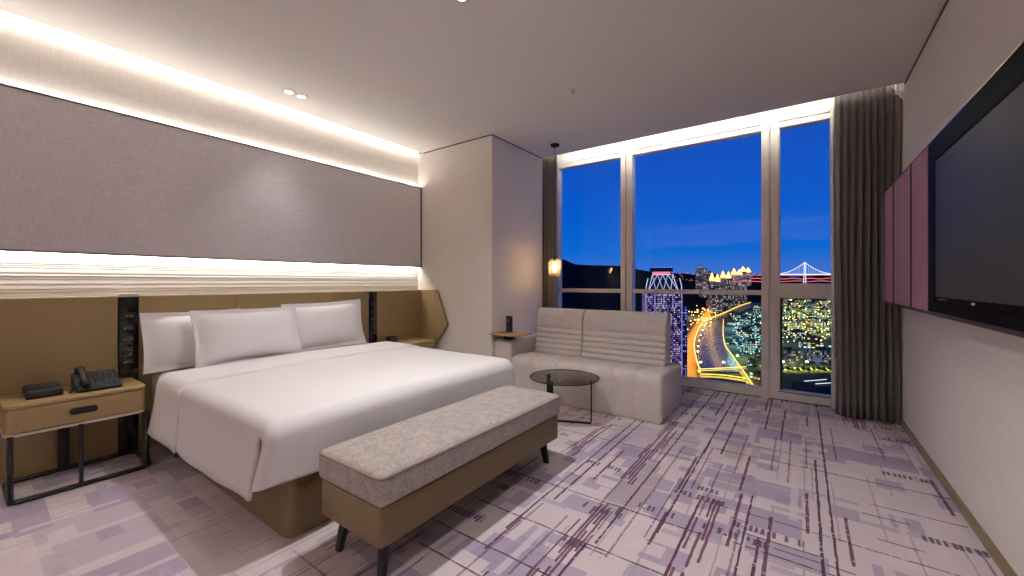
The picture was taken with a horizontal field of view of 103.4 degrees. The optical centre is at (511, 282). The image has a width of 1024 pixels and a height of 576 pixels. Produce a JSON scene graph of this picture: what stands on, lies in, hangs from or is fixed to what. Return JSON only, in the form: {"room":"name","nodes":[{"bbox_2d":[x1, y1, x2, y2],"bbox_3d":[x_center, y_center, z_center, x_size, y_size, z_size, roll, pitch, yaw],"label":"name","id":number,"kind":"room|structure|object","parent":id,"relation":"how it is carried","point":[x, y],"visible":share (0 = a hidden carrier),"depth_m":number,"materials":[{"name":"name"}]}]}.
{"room":"hotel room","nodes":[
{"label":"hotel room","id":0,"kind":"room"},
{"bbox_2d":[0,10,418,186],"bbox_3d":[-3.274,-0.330,2.350,0.120,3.060,7.000,0,0,36],"label":"lighting","id":1,"kind":"structure","parent":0,"point":[34,56],"depth_m":3.15,"materials":[{"name":"paint"}]},
{"bbox_2d":[0,251,417,297],"bbox_3d":[-3.200,-0.007,2.346,0.004,0.374,6.880,0,0,36],"label":"trim","id":2,"kind":"structure","parent":1,"relation":"attached to","point":[22,274],"depth_m":3.13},
{"bbox_2d":[0,83,421,266],"bbox_3d":[-2.737,-0.693,2.932,0.074,1.003,5.372,0,0,36],"label":"wall panel","id":3,"kind":"object","parent":1,"relation":"attached to","point":[76,177],"visible":1,"depth_m":3.08,"materials":[{"name":"grey fabric"}]},
{"bbox_2d":[0,0,945,157],"bbox_3d":[-0.885,-1.785,1.602,4.874,0.310,8.570,0,0,36],"label":"ceiling","id":4,"kind":"structure","parent":0,"point":[421,76],"depth_m":2.90,"materials":[{"name":"paint"}]},
{"bbox_2d":[282,89,294,94],"bbox_3d":[-1.907,-1.627,3.449,0.100,0.006,0.100,0,0,36],"label":"recessed light","id":5,"kind":"object","parent":4,"relation":"in","point":[286,91],"visible":1,"depth_m":3.44,"materials":[{"name":"white ceramic"}]},
{"bbox_2d":[295,94,307,99],"bbox_3d":[-1.842,-1.627,3.538,0.100,0.006,0.100,0,0,36],"label":"recessed light","id":6,"kind":"object","parent":4,"relation":"in","point":[300,96],"visible":1,"depth_m":3.53,"materials":[{"name":"white ceramic"}]},
{"bbox_2d":[455,0,468,2],"bbox_3d":[-0.288,-1.627,2.300,0.100,0.006,0.100,0,0,36],"label":"recessed light","id":7,"kind":"object","parent":4,"relation":"in","point":[458,1],"visible":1,"depth_m":2.33,"materials":[{"name":"white ceramic"}]},
{"bbox_2d":[542,155,557,307],"bbox_3d":[0.417,-0.319,5.437,0.461,3.022,0.073,0,0,36],"label":"curtain","id":8,"kind":"object","parent":4,"relation":"hanging from","point":[549,164],"visible":0.34,"depth_m":5.37,"materials":[{"name":"fabric"}]},
{"bbox_2d":[550,143,558,270],"bbox_3d":[0.506,-0.852,4.770,0.150,1.554,0.150,0,0,36],"label":"pendant lamp","id":9,"kind":"object","parent":4,"relation":"hanging from","point":[553,145],"visible":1,"depth_m":4.75,"materials":[{"name":"glass"}]},
{"bbox_2d":[557,155,558,233],"bbox_3d":[0.475,-0.329,5.593,0.376,3.042,0.062,0,0,36],"label":"sheer curtain","id":10,"kind":"object","parent":4,"relation":"hanging from","point":[557,155],"visible":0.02,"depth_m":5.49,"materials":[{"name":"fabric"}]},
{"bbox_2d":[569,88,576,94],"bbox_3d":[0.517,-1.613,3.421,0.060,0.032,0.060,0,0,36],"label":"sprinkler","id":11,"kind":"object","parent":4,"relation":"attached to","point":[572,90],"visible":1,"depth_m":3.41,"materials":[{"name":"white metal"}]},
{"bbox_2d":[830,84,897,410],"bbox_3d":[3.177,-0.329,3.653,0.476,3.042,0.059,0,0,36],"label":"sheer curtain","id":12,"kind":"object","parent":4,"relation":"hanging from","point":[895,87],"visible":0.09,"depth_m":3.77,"materials":[{"name":"fabric"}]},
{"bbox_2d":[835,85,901,424],"bbox_3d":[3.097,-0.319,3.519,0.442,3.022,0.080,0,0,36],"label":"curtain","id":13,"kind":"object","parent":4,"relation":"hanging from","point":[868,123],"visible":0.84,"depth_m":3.52,"materials":[{"name":"fabric"}]},
{"bbox_2d":[418,135,541,356],"bbox_3d":[-0.448,-0.215,5.258,1.320,2.830,1.060,0,0,36],"label":"wall column","id":14,"kind":"structure","parent":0,"point":[482,197],"depth_m":4.74,"materials":[{"name":"beige paint"}]},
{"bbox_2d":[0,386,1003,575],"bbox_3d":[-0.891,1.260,1.575,4.954,0.120,8.620,0,0,36],"label":"floor","id":15,"kind":"structure","parent":0,"point":[727,484],"depth_m":2.05,"materials":[{"name":"carpet"}]},
{"bbox_2d":[0,377,151,505],"bbox_3d":[-2.676,0.932,2.501,0.412,0.535,0.615,0,0,36],"label":"nightstand","id":16,"kind":"object","parent":15,"relation":"on","point":[19,416],"visible":1,"depth_m":2.37,"materials":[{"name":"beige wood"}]},
{"bbox_2d":[22,381,63,399],"bbox_3d":[-2.773,0.635,2.388,0.200,0.058,0.145,0,0,36],"label":"box","id":17,"kind":"object","parent":16,"relation":"on","point":[48,389],"visible":1,"depth_m":2.35,"materials":[{"name":"black plastic"}]},
{"bbox_2d":[68,366,122,392],"bbox_3d":[-2.640,0.597,2.547,0.230,0.134,0.232,0,0,36],"label":"telephone","id":18,"kind":"object","parent":16,"relation":"on","point":[81,380],"visible":1,"depth_m":2.52,"materials":[{"name":"black plastic"}]},
{"bbox_2d":[0,290,447,484],"bbox_3d":[-2.006,0.640,3.512,0.525,1.120,3.566,0,0,36],"label":"headboard","id":19,"kind":"object","parent":15,"relation":"on","point":[43,339],"visible":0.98,"depth_m":2.75,"materials":[{"name":"wood"}]},
{"bbox_2d":[121,356,135,366],"bbox_3d":[-2.692,0.555,2.839,0.006,0.068,0.077,0,0,36],"label":"switch plate","id":20,"kind":"object","parent":19,"relation":"attached to","point":[126,361],"depth_m":2.83,"materials":[{"name":"plastic"}]},
{"bbox_2d":[121,344,135,354],"bbox_3d":[-2.692,0.470,2.839,0.006,0.068,0.077,0,0,36],"label":"switch plate","id":21,"kind":"object","parent":19,"relation":"attached to","point":[126,349],"depth_m":2.83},
{"bbox_2d":[121,332,135,342],"bbox_3d":[-2.692,0.385,2.839,0.006,0.068,0.077,0,0,36],"label":"switch plate","id":22,"kind":"object","parent":19,"relation":"attached to","point":[126,337],"depth_m":2.83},
{"bbox_2d":[121,320,135,329],"bbox_3d":[-2.692,0.300,2.839,0.006,0.068,0.077,0,0,36],"label":"switch plate","id":23,"kind":"object","parent":19,"relation":"attached to","point":[125,324],"depth_m":2.83,"materials":[{"name":"plastic"}]},
{"bbox_2d":[121,308,135,317],"bbox_3d":[-2.692,0.215,2.839,0.006,0.068,0.077,0,0,36],"label":"switch plate","id":24,"kind":"object","parent":19,"relation":"attached to","point":[125,312],"depth_m":2.83,"materials":[{"name":"plastic"}]},
{"bbox_2d":[371,314,375,320],"bbox_3d":[-1.528,0.385,4.459,0.006,0.068,0.071,0,0,36],"label":"switch plate","id":25,"kind":"object","parent":19,"relation":"attached to","point":[373,316],"depth_m":4.46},
{"bbox_2d":[152,343,367,537],"bbox_3d":[-1.332,0.920,3.092,1.910,0.560,1.770,0,0,36],"label":"bed","id":26,"kind":"object","parent":15,"relation":"on","point":[293,508],"visible":0.16,"depth_m":1.96,"materials":[{"name":"beige leather"}]},
{"bbox_2d":[139,308,239,374],"bbox_3d":[-2.403,0.425,3.066,0.193,0.426,0.620,0,0,36],"label":"pillow","id":27,"kind":"object","parent":26,"relation":"on","point":[168,338],"visible":0.45,"depth_m":2.89,"materials":[{"name":"white fabric"}]},
{"bbox_2d":[189,306,301,367],"bbox_3d":[-2.060,0.416,3.184,0.228,0.431,0.750,0,0,36],"label":"pillow","id":28,"kind":"object","parent":26,"relation":"on","point":[231,335],"visible":0.91,"depth_m":3.08,"materials":[{"name":"white fabric"}]},
{"bbox_2d":[281,299,365,351],"bbox_3d":[-1.763,0.404,3.838,0.223,0.470,0.792,0,0,36],"label":"pillow","id":29,"kind":"object","parent":26,"relation":"on","point":[328,324],"visible":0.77,"depth_m":3.78,"materials":[{"name":"white fabric"}]},
{"bbox_2d":[147,341,514,501],"bbox_3d":[-1.140,0.788,2.954,1.562,0.404,1.984,0,0,36],"label":"duvet","id":30,"kind":"object","parent":26,"relation":"on","point":[217,419],"visible":0.91,"depth_m":2.29,"materials":[{"name":"white fabric"}]},
{"bbox_2d":[383,337,434,348],"bbox_3d":[-1.187,0.932,4.575,0.412,0.535,0.615,0,0,36],"label":"nightstand","id":31,"kind":"object","parent":15,"relation":"on","point":[421,342],"visible":0.07,"depth_m":4.60,"materials":[{"name":"brown wood"}]},
{"bbox_2d":[386,336,396,341],"bbox_3d":[-1.349,0.634,4.532,0.082,0.060,0.100,0,0,36],"label":"alarm clock","id":32,"kind":"object","parent":31,"relation":"on","point":[388,338],"visible":0.85,"depth_m":4.50,"materials":[{"name":"black plastic"}]},
{"bbox_2d":[319,385,559,575],"bbox_3d":[-0.269,0.963,2.237,0.462,0.475,1.432,0,0,36],"label":"bench","id":33,"kind":"object","parent":15,"relation":"on","point":[380,485],"visible":1,"depth_m":1.83,"materials":[{"name":"fabric"}]},
{"bbox_2d":[319,385,559,507],"bbox_3d":[-0.270,0.798,2.239,0.454,0.147,1.418,0,0,36],"label":"cushion","id":34,"kind":"object","parent":33,"relation":"on","point":[385,467],"depth_m":1.88,"materials":[{"name":"fabric"}]},
{"bbox_2d":[530,369,599,423],"bbox_3d":[0.455,1.008,3.514,0.603,0.383,0.603,0,0,36],"label":"coffee table","id":35,"kind":"object","parent":15,"relation":"on","point":[549,383],"visible":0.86,"depth_m":3.43,"materials":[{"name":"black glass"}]},
{"bbox_2d":[495,308,681,423],"bbox_3d":[0.754,0.748,4.238,1.807,0.905,0.795,0,0,36],"label":"sofa","id":36,"kind":"object","parent":15,"relation":"on","point":[629,352],"visible":0.87,"depth_m":3.95,"materials":[{"name":"fabric"}]},
{"bbox_2d":[490,331,531,339],"bbox_3d":[-0.010,0.587,4.414,0.365,0.068,0.300,0,0,36],"label":"tray table","id":37,"kind":"object","parent":36,"relation":"on","point":[507,335],"visible":0.99,"depth_m":4.38,"materials":[{"name":"brown wood"}]},
{"bbox_2d":[506,316,512,331],"bbox_3d":[-0.032,0.464,4.508,0.070,0.177,0.043,0,0,36],"label":"remote holder","id":38,"kind":"object","parent":37,"relation":"on","point":[509,319],"visible":1,"depth_m":4.49,"materials":[{"name":"black plastic"}]},
{"bbox_2d":[898,0,1023,575],"bbox_3d":[1.062,-0.370,0.204,0.120,3.140,8.570,0,0,36],"label":"wall","id":39,"kind":"structure","parent":0,"point":[962,384],"depth_m":2.06,"materials":[{"name":"grey paint"}]},
{"bbox_2d":[558,122,778,398],"bbox_3d":[1.915,-0.220,4.785,3.910,2.840,0.132,0,0,36],"label":"window frame","id":40,"kind":"structure","parent":39,"relation":"attached to","point":[769,132],"depth_m":4.18,"materials":[{"name":"metal"}]},
{"bbox_2d":[423,0,948,158],"bbox_3d":[-0.962,-1.623,1.392,4.554,0.014,7.940,0,0,36],"label":"trim","id":41,"kind":"structure","parent":39,"relation":"attached to","point":[946,2],"depth_m":3.09,"materials":[{"name":"paint"}]},
{"bbox_2d":[558,98,829,164],"bbox_3d":[1.940,-1.790,4.774,4.024,0.300,0.120,0,0,36],"label":"light strip","id":42,"kind":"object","parent":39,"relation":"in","point":[820,106],"depth_m":4.53,"materials":[{"name":"paint"}]},
{"bbox_2d":[558,153,620,292],"bbox_3d":[1.041,-0.225,5.414,0.907,2.850,0.110,0,0,36],"label":"window","id":43,"kind":"structure","parent":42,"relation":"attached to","point":[614,157],"depth_m":5.37,"materials":[{"name":"white metal"}]},
{"bbox_2d":[632,125,760,395],"bbox_3d":[2.082,-0.225,4.667,1.370,2.850,0.110,0,0,36],"label":"window","id":44,"kind":"structure","parent":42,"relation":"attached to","point":[748,389],"depth_m":4.52,"materials":[{"name":"white metal"}]},
{"bbox_2d":[779,112,830,405],"bbox_3d":[3.123,-0.225,3.918,0.895,2.850,0.112,0,0,36],"label":"window","id":45,"kind":"structure","parent":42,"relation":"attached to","point":[786,290],"depth_m":4.05,"materials":[{"name":"white metal"}]},
{"bbox_2d":[682,385,830,406],"bbox_3d":[1.904,1.196,4.724,3.784,0.008,0.004,0,0,36],"label":"trim","id":46,"kind":"structure","parent":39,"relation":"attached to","point":[682,385],"depth_m":4.24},
{"bbox_2d":[885,40,1023,337],"bbox_3d":[2.159,-0.284,1.955,0.138,0.908,3.195,0,0,36],"label":"wall panel","id":47,"kind":"object","parent":39,"relation":"attached to","point":[909,201],"depth_m":2.20,"materials":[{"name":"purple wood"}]},
{"bbox_2d":[934,76,1023,315],"bbox_3d":[1.663,-0.240,1.417,0.049,0.670,1.122,0,0,36],"label":"television","id":48,"kind":"object","parent":47,"relation":"attached to","point":[979,176],"visible":1,"depth_m":1.39,"materials":[{"name":"black plastic"}]},
{"bbox_2d":[901,419,1016,575],"bbox_3d":[1.003,1.173,0.234,0.012,0.055,8.350,0,0,36],"label":"baseboard","id":49,"kind":"structure","parent":39,"relation":"attached to","point":[1003,565],"depth_m":2.05,"materials":[{"name":"wood"}]},
{"label":"outside","id":50,"kind":"structure","parent":0,"visible":0},
{"bbox_2d":[687,302,830,389],"bbox_3d":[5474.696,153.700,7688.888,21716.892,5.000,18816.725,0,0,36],"label":"ground","id":51,"kind":"structure","parent":50,"point":[789,377],"depth_m":872.57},
{"bbox_2d":[642,267,681,364],"bbox_3d":[173.450,66.800,469.978,39.020,168.800,44.000,0,0,11],"label":"tower","id":52,"kind":"structure","parent":51,"relation":"on","point":[661,278],"depth_m":451.25,"materials":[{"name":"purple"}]},
{"bbox_2d":[652,272,669,274],"bbox_3d":[173.342,-10.800,470.000,17.000,3.000,17.000,0,0,11],"label":"roof light","id":53,"kind":"object","parent":52,"relation":"attached to","point":[653,273],"depth_m":462.51,"materials":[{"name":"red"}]},
{"bbox_2d":[682,304,686,375],"bbox_3d":[224.555,90.200,560.000,24.000,122.000,26.000,0,0,-9],"label":"tower","id":54,"kind":"structure","parent":51,"relation":"on","point":[684,309],"depth_m":548.31,"materials":[{"name":"blue"}]},
{"bbox_2d":[562,259,830,311],"bbox_3d":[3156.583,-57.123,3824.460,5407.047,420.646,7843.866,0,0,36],"label":"hill","id":55,"kind":"structure","parent":51,"relation":"on","point":[573,275],"depth_m":2232.00,"materials":[{"name":"black"}]},
{"bbox_2d":[695,269,698,289],"bbox_3d":[1285.644,28.300,2800.001,19.000,245.799,19.000,0,0,-17],"label":"building","id":56,"kind":"structure","parent":51,"relation":"on","point":[696,270],"depth_m":2794.09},
{"bbox_2d":[699,264,701,297],"bbox_3d":[1258.441,14.872,2700.001,15.100,272.656,15.100,0,0,-17],"label":"building","id":57,"kind":"structure","parent":51,"relation":"on","point":[700,265],"depth_m":2694.28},
{"bbox_2d":[702,268,706,297],"bbox_3d":[1310.335,25.701,2750.001,21.600,250.997,21.600,0,0,-17],"label":"building","id":58,"kind":"structure","parent":51,"relation":"on","point":[704,270],"depth_m":2742.06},
{"bbox_2d":[706,271,712,306],"bbox_3d":[1222.154,40.862,2500.001,26.800,220.675,26.800,0,0,-17],"label":"building","id":59,"kind":"structure","parent":51,"relation":"on","point":[708,274],"depth_m":2498.50,"materials":[{"name":"concrete"}]},
{"bbox_2d":[709,273,714,309],"bbox_3d":[1095.042,47.543,2211.986,24.091,207.314,24.091,0,0,-17],"label":"tower","id":60,"kind":"structure","parent":51,"relation":"on","point":[711,279],"depth_m":2206.53,"materials":[{"name":"gold metal"}]},
{"bbox_2d":[710,288,717,313],"bbox_3d":[973.662,89.015,1947.324,24.910,124.369,22.800,0,0,-14],"label":"building","id":61,"kind":"structure","parent":51,"relation":"on","point":[713,297],"depth_m":1939.19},
{"bbox_2d":[715,274,720,289],"bbox_3d":[1198.608,49.477,2356.388,25.664,203.447,25.664,0,0,-17],"label":"tower","id":62,"kind":"structure","parent":51,"relation":"on","point":[717,279],"depth_m":2347.12,"materials":[{"name":"gold metal"}]},
{"bbox_2d":[718,294,723,311],"bbox_3d":[1071.632,95.246,2081.440,26.570,111.907,22.800,0,0,-14],"label":"building","id":63,"kind":"structure","parent":51,"relation":"on","point":[720,296],"depth_m":2070.82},
{"bbox_2d":[720,271,726,306],"bbox_3d":[1316.641,37.640,2520.961,27.456,227.120,27.456,0,0,-17],"label":"tower","id":64,"kind":"structure","parent":51,"relation":"on","point":[723,279],"depth_m":2509.50,"materials":[{"name":"gold metal"}]},
{"bbox_2d":[726,271,731,287],"bbox_3d":[1461.125,37.292,2726.533,29.695,227.816,29.695,0,0,-17],"label":"tower","id":65,"kind":"structure","parent":51,"relation":"on","point":[728,276],"depth_m":2715.41,"materials":[{"name":"gold metal"}]},
{"bbox_2d":[726,287,733,307],"bbox_3d":[1280.097,89.498,2372.290,30.171,123.404,22.800,0,0,-14],"label":"building","id":66,"kind":"structure","parent":51,"relation":"on","point":[729,298],"depth_m":2364.38,"materials":[{"name":"concrete"}]},
{"bbox_2d":[727,321,736,324],"bbox_3d":[792.927,143.865,1446.016,35.184,14.671,24.361,0,0,-11],"label":"building","id":67,"kind":"structure","parent":51,"relation":"on","point":[728,322],"depth_m":1438.80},
{"bbox_2d":[723,320,741,367],"bbox_3d":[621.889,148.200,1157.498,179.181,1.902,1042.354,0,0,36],"label":"light strip","id":68,"kind":"object","parent":51,"relation":"on","point":[723,320],"visible":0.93,"depth_m":869.41,"materials":[{"name":"yellow"}]},
{"bbox_2d":[731,269,737,287],"bbox_3d":[1631.265,22.186,2968.609,32.331,258.028,32.331,0,0,-17],"label":"tower","id":69,"kind":"structure","parent":51,"relation":"on","point":[734,278],"depth_m":2954.75,"materials":[{"name":"gold metal"}]},
{"bbox_2d":[725,335,745,344],"bbox_3d":[545.309,140.114,985.965,44.550,22.173,19.125,0,0,20],"label":"building","id":70,"kind":"structure","parent":51,"relation":"on","point":[733,339],"depth_m":980.10,"materials":[{"name":"teal"}]},
{"bbox_2d":[734,286,739,305],"bbox_3d":[1470.157,88.052,2639.749,33.483,126.297,22.800,0,0,-14],"label":"building","id":71,"kind":"structure","parent":51,"relation":"on","point":[736,297],"depth_m":2631.22,"materials":[{"name":"concrete"}]},
{"bbox_2d":[733,313,742,319],"bbox_3d":[910.753,137.878,1628.332,32.027,26.643,22.660,0,0,20],"label":"building","id":72,"kind":"structure","parent":51,"relation":"on","point":[737,315],"depth_m":1620.26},
{"bbox_2d":[737,269,742,289],"bbox_3d":[1834.561,20.264,3257.858,35.482,261.872,35.482,0,0,-17],"label":"tower","id":73,"kind":"structure","parent":51,"relation":"on","point":[740,277],"depth_m":3242.79,"materials":[{"name":"gold metal"}]},
{"bbox_2d":[736,327,749,336],"bbox_3d":[646.316,138.146,1122.129,37.314,26.108,18.686,0,0,-11],"label":"building","id":74,"kind":"structure","parent":51,"relation":"on","point":[741,331],"depth_m":1113.59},
{"bbox_2d":[737,318,750,325],"bbox_3d":[797.579,137.299,1391.851,40.181,27.802,19.252,0,0,20],"label":"building","id":75,"kind":"structure","parent":51,"relation":"on","point":[741,321],"depth_m":1384.70,"materials":[{"name":"teal"}]},
{"bbox_2d":[741,283,746,302],"bbox_3d":[1710.879,78.881,2979.290,37.686,144.638,22.800,0,0,-14],"label":"building","id":76,"kind":"structure","parent":51,"relation":"on","point":[743,286],"depth_m":2969.94,"materials":[{"name":"concrete"}]},
{"bbox_2d":[741,267,746,283],"bbox_3d":[1985.921,4.570,3473.213,37.827,293.260,37.827,0,0,-17],"label":"tower","id":77,"kind":"structure","parent":51,"relation":"on","point":[744,273],"depth_m":3456.99,"materials":[{"name":"gold metal"}]},
{"bbox_2d":[746,268,751,285],"bbox_3d":[2197.335,4.408,3761.540,40.967,293.584,40.967,0,0,-17],"label":"tower","id":78,"kind":"structure","parent":51,"relation":"on","point":[749,273],"depth_m":3743.38,"materials":[{"name":"gold metal"}]},
{"bbox_2d":[742,339,760,352],"bbox_3d":[522.130,136.950,878.918,34.800,28.500,18.800,0,0,-11],"label":"building","id":79,"kind":"structure","parent":51,"relation":"on","point":[750,345],"depth_m":871.29,"materials":[{"name":"teal"}]},
{"bbox_2d":[748,355,760,366],"bbox_3d":[447.262,141.950,731.555,30.800,18.500,18.800,0,0,-11],"label":"building","id":80,"kind":"structure","parent":51,"relation":"on","point":[755,361],"depth_m":724.80,"materials":[{"name":"green"}]},
{"bbox_2d":[749,370,760,380],"bbox_3d":[384.659,144.450,633.003,12.800,13.500,18.800,0,0,-11],"label":"building","id":81,"kind":"structure","parent":51,"relation":"on","point":[756,374],"depth_m":630.41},
{"bbox_2d":[750,324,760,338],"bbox_3d":[667.460,131.950,1100.628,26.800,38.500,18.800,0,0,-11],"label":"building","id":82,"kind":"structure","parent":51,"relation":"on","point":[755,330],"depth_m":1092.31,"materials":[{"name":"teal"}]},
{"bbox_2d":[753,304,760,316],"bbox_3d":[1073.740,122.950,1770.575,24.800,56.500,18.800,0,0,-11],"label":"building","id":83,"kind":"structure","parent":51,"relation":"on","point":[756,308],"depth_m":1763.50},
{"bbox_2d":[783,325,786,333],"bbox_3d":[794.369,138.152,1209.318,44.016,26.096,20.789,0,0,20],"label":"building","id":84,"kind":"structure","parent":51,"relation":"on","point":[784,326],"depth_m":1194.41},
{"bbox_2d":[787,321,798,329],"bbox_3d":[891.845,137.103,1282.020,25.130,28.193,19.604,0,0,-11],"label":"building","id":85,"kind":"structure","parent":51,"relation":"on","point":[790,325],"depth_m":1274.86,"materials":[{"name":"yellow"}]},
{"bbox_2d":[783,346,803,366],"bbox_3d":[497.964,133.950,731.555,46.800,34.500,22.800,0,0,-7],"label":"building","id":86,"kind":"structure","parent":51,"relation":"on","point":[792,357],"depth_m":721.27,"materials":[{"name":"grey"}]},
{"bbox_2d":[787,330,802,339],"bbox_3d":[751.444,139.246,1073.098,25.463,23.908,23.764,0,0,-11],"label":"building","id":87,"kind":"structure","parent":51,"relation":"on","point":[798,335],"depth_m":1063.63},
{"bbox_2d":[789,313,800,317],"bbox_3d":[1207.725,141.574,1726.288,36.418,19.251,24.383,0,0,-11],"label":"building","id":88,"kind":"structure","parent":51,"relation":"on","point":[792,315],"depth_m":1716.35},
{"bbox_2d":[790,329,804,337],"bbox_3d":[789.254,139.545,1115.865,28.701,23.311,24.271,0,0,20],"label":"building","id":89,"kind":"structure","parent":51,"relation":"on","point":[799,330],"depth_m":1104.11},
{"bbox_2d":[795,320,805,326],"bbox_3d":[990.604,140.429,1386.802,28.305,21.543,19.114,0,0,20],"label":"building","id":90,"kind":"structure","parent":51,"relation":"on","point":[801,323],"depth_m":1377.95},
{"bbox_2d":[796,309,804,313],"bbox_3d":[1406.651,141.283,1970.198,31.652,19.835,22.224,0,0,20],"label":"building","id":91,"kind":"structure","parent":51,"relation":"on","point":[800,311],"depth_m":1961.10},
{"bbox_2d":[783,301,829,341],"bbox_3d":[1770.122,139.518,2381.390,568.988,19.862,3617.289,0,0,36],"label":"city lights","id":92,"kind":"object","parent":51,"relation":"on","point":[829,301],"visible":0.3,"depth_m":1594.43,"materials":[{"name":"yellow"}]},
{"bbox_2d":[805,330,810,335],"bbox_3d":[836.789,143.689,1155.539,28.200,15.022,18.390,0,0,-11],"label":"building","id":93,"kind":"structure","parent":51,"relation":"on","point":[807,333],"depth_m":1147.81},
{"bbox_2d":[805,317,816,324],"bbox_3d":[1080.742,137.570,1461.357,34.629,27.260,16.915,0,0,-11],"label":"building","id":94,"kind":"structure","parent":51,"relation":"on","point":[809,319],"depth_m":1454.16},
{"bbox_2d":[805,314,816,317],"bbox_3d":[1187.510,138.296,1606.099,32.535,25.809,23.546,0,0,20],"label":"building","id":95,"kind":"structure","parent":51,"relation":"on","point":[808,315],"depth_m":1598.45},
{"bbox_2d":[792,379,830,394],"bbox_3d":[422.532,143.225,557.852,44.000,15.950,40.000,0,0,-14],"label":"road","id":96,"kind":"structure","parent":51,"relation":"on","point":[823,386],"depth_m":549.18,"materials":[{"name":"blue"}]},
{"bbox_2d":[799,340,823,347],"bbox_3d":[691.572,142.615,934.126,43.799,17.169,19.784,0,0,20],"label":"building","id":97,"kind":"structure","parent":51,"relation":"on","point":[808,343],"depth_m":927.71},
{"bbox_2d":[803,326,822,332],"bbox_3d":[904.239,141.918,1214.601,43.639,18.563,20.299,0,0,20],"label":"building","id":98,"kind":"structure","parent":51,"relation":"on","point":[814,329],"depth_m":1205.84,"materials":[{"name":"yellow"}]},
{"bbox_2d":[804,335,822,341],"bbox_3d":[748.055,141.154,1002.878,30.872,20.092,23.864,0,0,-11],"label":"building","id":99,"kind":"structure","parent":51,"relation":"on","point":[815,338],"depth_m":993.96,"materials":[{"name":"black"}]},
{"bbox_2d":[808,308,818,313],"bbox_3d":[1472.885,137.436,1975.038,38.907,27.528,22.760,0,0,-11],"label":"building","id":100,"kind":"structure","parent":51,"relation":"on","point":[815,309],"depth_m":1966.85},
{"bbox_2d":[810,321,823,330],"bbox_3d":[970.292,137.395,1285.942,30.853,27.610,20.332,0,0,20],"label":"building","id":101,"kind":"structure","parent":51,"relation":"on","point":[817,324],"depth_m":1277.98,"materials":[{"name":"yellow"}]},
{"bbox_2d":[807,347,830,365],"bbox_3d":[572.568,135.450,746.186,40.800,31.500,22.800,0,0,-7],"label":"building","id":102,"kind":"structure","parent":51,"relation":"on","point":[818,356],"depth_m":735.86,"materials":[{"name":"blue"}]},
{"bbox_2d":[824,325,830,331],"bbox_3d":[973.513,140.773,1231.360,29.599,20.854,24.736,0,0,20],"label":"building","id":103,"kind":"structure","parent":51,"relation":"on","point":[828,329],"depth_m":1227.22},
{"bbox_2d":[824,313,830,320],"bbox_3d":[1260.824,137.252,1603.145,31.602,27.896,16.587,0,0,20],"label":"building","id":104,"kind":"structure","parent":51,"relation":"on","point":[828,315],"depth_m":1600.01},
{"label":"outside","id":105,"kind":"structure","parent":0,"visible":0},
{"bbox_2d":[705,374,745,378],"bbox_3d":[323.301,143.200,620.255,62.087,1.331,14.037,0,0,36],"label":"light strip","id":106,"kind":"object","parent":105,"point":[705,374],"visible":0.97,"depth_m":623.29,"materials":[{"name":"yellow"}]},
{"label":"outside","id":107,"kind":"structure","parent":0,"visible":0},
{"bbox_2d":[695,302,760,372],"bbox_3d":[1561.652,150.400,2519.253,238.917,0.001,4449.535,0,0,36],"label":"river","id":108,"kind":"structure","parent":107,"point":[712,349],"depth_m":964.43,"materials":[{"name":"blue liquid"}]},
{"bbox_2d":[694,323,702,369],"bbox_3d":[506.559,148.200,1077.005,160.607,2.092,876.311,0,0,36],"label":"light strip","id":109,"kind":"object","parent":108,"relation":"on","point":[702,323],"visible":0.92,"depth_m":901.37,"materials":[{"name":"yellow"}]},
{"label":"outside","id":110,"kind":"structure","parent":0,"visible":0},
{"bbox_2d":[687,308,710,377],"bbox_3d":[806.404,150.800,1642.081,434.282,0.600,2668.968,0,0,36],"label":"avenue","id":111,"kind":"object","parent":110,"point":[691,360],"visible":0.35,"depth_m":935.45,"materials":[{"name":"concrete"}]},
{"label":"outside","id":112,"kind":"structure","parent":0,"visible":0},
{"bbox_2d":[700,375,744,381],"bbox_3d":[322.798,147.600,621.100,65.854,1.200,25.065,0,0,36],"label":"road bridge","id":113,"kind":"structure","parent":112,"point":[701,376],"depth_m":623.22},
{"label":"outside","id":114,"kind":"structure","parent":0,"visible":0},
{"bbox_2d":[696,368,747,371],"bbox_3d":[350.517,145.600,673.118,68.592,1.200,73.453,0,0,36],"label":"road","id":115,"kind":"structure","parent":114,"point":[731,369],"depth_m":673.28,"materials":[{"name":"yellow"}]},
{"bbox_2d":[703,366,745,368],"bbox_3d":[350.515,142.200,673.168,62.795,1.141,68.073,0,0,36],"label":"light strip","id":116,"kind":"object","parent":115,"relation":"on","point":[744,366],"visible":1,"depth_m":670.50,"materials":[{"name":"yellow"}]},
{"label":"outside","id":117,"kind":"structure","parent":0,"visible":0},
{"bbox_2d":[739,371,753,384],"bbox_3d":[347.738,147.600,593.797,42.307,1.200,159.650,0,0,36],"label":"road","id":118,"kind":"structure","parent":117,"point":[742,373],"depth_m":619.35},
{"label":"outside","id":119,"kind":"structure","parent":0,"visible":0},
{"bbox_2d":[704,302,749,321],"bbox_3d":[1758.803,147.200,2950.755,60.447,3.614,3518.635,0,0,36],"label":"light strip","id":120,"kind":"object","parent":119,"point":[749,302],"visible":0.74,"depth_m":1971.18,"materials":[{"name":"yellow"}]},
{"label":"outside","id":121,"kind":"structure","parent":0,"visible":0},
{"bbox_2d":[731,275,830,281],"bbox_3d":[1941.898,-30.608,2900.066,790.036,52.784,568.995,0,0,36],"label":"lights","id":122,"kind":"object","parent":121,"point":[731,275],"visible":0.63,"depth_m":2898.31,"materials":[{"name":"red"}]},
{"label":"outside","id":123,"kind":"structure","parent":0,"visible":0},
{"bbox_2d":[780,262,830,282],"bbox_3d":[2025.001,-56.807,2700.001,492.362,160.529,355.949,0,0,36],"label":"bridge","id":124,"kind":"structure","parent":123,"point":[804,263],"depth_m":2698.89,"materials":[{"name":"white"}]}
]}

